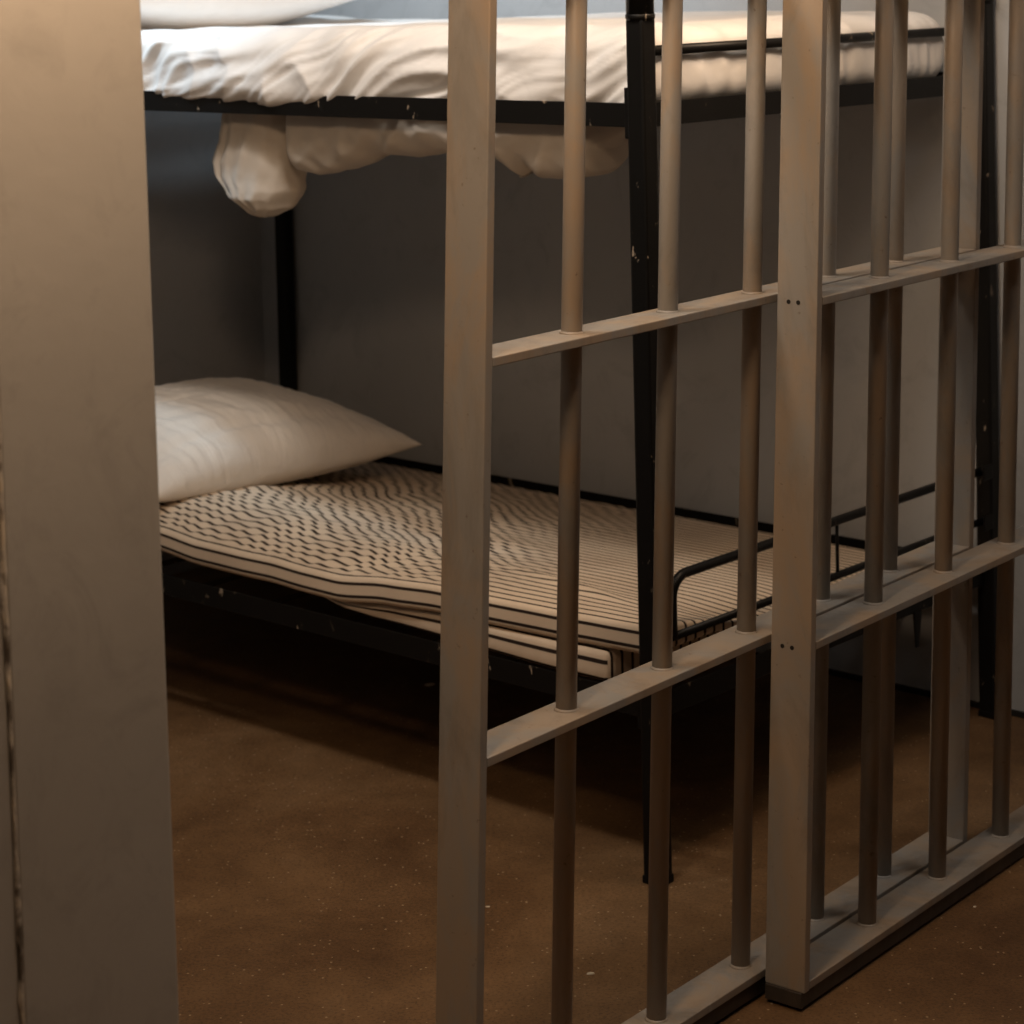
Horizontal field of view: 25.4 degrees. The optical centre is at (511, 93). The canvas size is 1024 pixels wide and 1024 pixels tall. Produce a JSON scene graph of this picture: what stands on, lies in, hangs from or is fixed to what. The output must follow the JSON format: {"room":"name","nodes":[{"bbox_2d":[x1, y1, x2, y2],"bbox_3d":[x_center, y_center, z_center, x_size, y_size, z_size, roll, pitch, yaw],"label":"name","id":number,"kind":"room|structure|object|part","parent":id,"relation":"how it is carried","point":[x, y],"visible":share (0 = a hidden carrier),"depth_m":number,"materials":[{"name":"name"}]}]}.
{"room":"prison interior","nodes":[
{"label":"prison interior","id":0,"kind":"room"},
{"bbox_2d":[0,563,19,1023],"bbox_3d":[-1.037,-0.113,1.208,0.159,2.750,1.747,1,4,39],"label":"wall","id":1,"kind":"structure","parent":0,"point":[9,1006],"depth_m":1.87,"materials":[{"name":"paint"}]},
{"bbox_2d":[0,417,24,1023],"bbox_3d":[-0.430,-0.155,1.828,0.002,2.740,0.028,1,4,39],"label":"trim","id":2,"kind":"structure","parent":1,"relation":"attached to","point":[3,573],"depth_m":1.87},
{"bbox_2d":[0,0,178,1023],"bbox_3d":[-0.439,-0.166,1.946,0.160,2.750,0.192,1,4,39],"label":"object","id":3,"kind":"structure","parent":1,"relation":"attached to","point":[78,408],"depth_m":1.93,"materials":[{"name":"paint"}]},
{"bbox_2d":[144,111,264,574],"bbox_3d":[-1.587,-0.253,4.137,0.120,2.750,2.853,1,4,42],"label":"wall","id":4,"kind":"structure","parent":0,"point":[205,248],"depth_m":5.05,"materials":[{"name":"grey paint"}]},
{"bbox_2d":[163,566,1023,1023],"bbox_3d":[0.529,1.209,2.517,7.400,0.100,8.100,-1,3,0],"label":"floor","id":5,"kind":"structure","parent":0,"point":[304,765],"depth_m":3.40,"materials":[{"name":"brown concrete"}]},
{"bbox_2d":[144,0,998,883],"bbox_3d":[-0.161,0.269,4.150,1.823,1.640,0.969,1,4,42],"label":"bunk bed","id":6,"kind":"object","parent":5,"relation":"on","point":[640,113],"visible":0.45,"depth_m":3.57,"materials":[{"name":"black paint"}]},
{"bbox_3d":[-0.507,0.428,5.100,0.031,1.232,0.031,1,4,42],"label":"post","id":7,"kind":"part","parent":6,"relation":"part of","materials":[{"name":"black metal"}]},
{"bbox_3d":[-0.469,0.015,3.803,1.753,0.034,0.028,1,4,42],"label":"rail","id":8,"kind":"part","parent":6,"relation":"part of","materials":[{"name":"black metal"}]},
{"bbox_3d":[-0.449,0.860,3.847,1.753,0.036,0.028,1,4,42],"label":"rail","id":9,"kind":"part","parent":6,"relation":"part of","materials":[{"name":"black metal"}]},
{"bbox_2d":[212,113,628,217],"bbox_3d":[-0.168,0.121,3.662,0.902,0.193,0.133,1,4,42],"label":"sheet","id":10,"kind":"object","parent":6,"relation":"hanging from","point":[262,163],"visible":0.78,"depth_m":3.70,"materials":[{"name":"white fabric"}]},
{"bbox_2d":[159,461,864,652],"bbox_3d":[-0.161,0.785,4.143,1.740,0.123,0.872,1,4,42],"label":"mattress","id":11,"kind":"object","parent":6,"relation":"on","point":[369,532],"visible":0.52,"depth_m":3.88,"materials":[{"name":"beige fabric"}]},
{"bbox_2d":[155,377,421,501],"bbox_3d":[-0.601,0.670,4.481,0.499,0.188,0.710,1,4,41],"label":"pillow","id":12,"kind":"object","parent":11,"relation":"on","point":[214,434],"visible":0.77,"depth_m":4.35,"materials":[{"name":"white fabric"}]},
{"bbox_2d":[325,597,718,680],"bbox_3d":[-0.246,0.816,4.062,1.600,0.076,0.626,1,4,42],"label":"mattress","id":13,"kind":"object","parent":6,"relation":"on","point":[594,661],"visible":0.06,"depth_m":3.40,"materials":[{"name":"beige fabric"}]},
{"bbox_2d":[141,11,943,106],"bbox_3d":[-0.190,-0.068,4.082,1.740,0.140,0.868,1,4,42],"label":"mattress","id":14,"kind":"object","parent":6,"relation":"on","point":[309,58],"visible":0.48,"depth_m":3.59,"materials":[{"name":"white fabric"}]},
{"bbox_2d":[140,0,352,29],"bbox_3d":[-0.668,-0.216,4.427,0.600,0.213,0.500,-4,4,-42],"label":"pillow","id":15,"kind":"object","parent":14,"relation":"on","point":[155,14],"visible":0.34,"depth_m":4.25,"materials":[{"name":"white fabric"}]},
{"bbox_3d":[0.166,0.028,3.210,0.016,0.072,0.003,1,4,42],"label":"hook plate","id":16,"kind":"part","parent":6,"relation":"part of","materials":[{"name":"black metal"}]},
{"bbox_3d":[0.153,0.811,4.512,1.753,0.036,0.028,1,4,42],"label":"rail","id":17,"kind":"part","parent":6,"relation":"part of","materials":[{"name":"black metal"}]},
{"bbox_3d":[0.186,0.873,3.254,0.016,0.074,0.003,1,4,42],"label":"hook plate","id":18,"kind":"part","parent":6,"relation":"part of","materials":[{"name":"black metal"}]},
{"bbox_3d":[0.194,0.509,3.221,0.031,1.232,0.031,1,4,42],"label":"post","id":19,"kind":"part","parent":6,"relation":"part of","materials":[{"name":"black metal"}]},
{"bbox_3d":[0.483,0.006,3.549,0.028,0.034,0.898,1,4,42],"label":"rail","id":20,"kind":"part","parent":6,"relation":"part of","materials":[{"name":"black metal"}]},
{"bbox_3d":[0.503,0.851,3.592,0.028,0.036,0.898,1,4,42],"label":"rail","id":21,"kind":"part","parent":6,"relation":"part of","materials":[{"name":"black metal"}]},
{"bbox_3d":[0.511,0.715,3.578,0.006,0.087,0.005,1,4,42],"label":"guard rod","id":22,"kind":"part","parent":6,"relation":"part of","materials":[{"name":"black metal"}]},
{"bbox_3d":[0.815,0.458,3.907,0.031,1.232,0.031,1,4,42],"label":"post","id":23,"kind":"part","parent":6,"relation":"part of","materials":[{"name":"black metal"}]},
{"bbox_2d":[436,0,984,1023],"bbox_3d":[0.302,0.056,2.851,0.097,2.170,1.201,1,4,39],"label":"gate","id":24,"kind":"object","parent":5,"relation":"on","point":[466,747],"visible":0.84,"depth_m":2.71,"materials":[{"name":"grey metal"}]},
{"bbox_3d":[0.294,0.686,2.874,0.058,0.014,1.092,1,4,39],"label":"rail","id":25,"kind":"part","parent":24,"relation":"part of","materials":[{"name":"grey metal"}]},
{"bbox_3d":[0.300,0.257,2.859,0.058,0.014,1.092,1,4,39],"label":"rail","id":26,"kind":"part","parent":24,"relation":"part of","materials":[{"name":"grey metal"}]},
{"bbox_3d":[0.288,1.114,2.888,0.058,0.014,1.092,1,4,39],"label":"rail","id":27,"kind":"part","parent":24,"relation":"part of","materials":[{"name":"grey metal"}]},
{"bbox_2d":[765,0,1023,1008],"bbox_3d":[0.721,0.026,3.266,0.097,2.170,1.247,1,4,39],"label":"panel","id":28,"kind":"object","parent":5,"relation":"on","point":[798,971],"visible":1,"depth_m":2.98,"materials":[{"name":"grey metal"}]},
{"bbox_3d":[0.707,1.084,3.303,0.058,0.014,1.137,1,4,39],"label":"rail","id":29,"kind":"part","parent":28,"relation":"part of","materials":[{"name":"grey metal"}]},
{"bbox_3d":[0.713,0.657,3.289,0.058,0.014,1.137,1,4,39],"label":"rail","id":30,"kind":"part","parent":28,"relation":"part of","materials":[{"name":"grey metal"}]},
{"bbox_3d":[0.719,0.227,3.274,0.058,0.014,1.137,1,4,39],"label":"rail","id":31,"kind":"part","parent":28,"relation":"part of","materials":[{"name":"grey metal"}]},
{"bbox_2d":[261,0,1023,711],"bbox_3d":[0.703,-0.304,4.069,3.609,2.750,0.120,1,4,42],"label":"wall","id":32,"kind":"structure","parent":0,"point":[369,241],"depth_m":4.49,"materials":[{"name":"grey paint"}]},
{"bbox_2d":[756,652,1023,718],"bbox_3d":[0.738,1.069,4.053,3.489,0.010,0.006,1,4,42],"label":"trim","id":33,"kind":"structure","parent":32,"relation":"attached to","point":[1020,714],"depth_m":4.08,"materials":[{"name":"black"}]}
]}

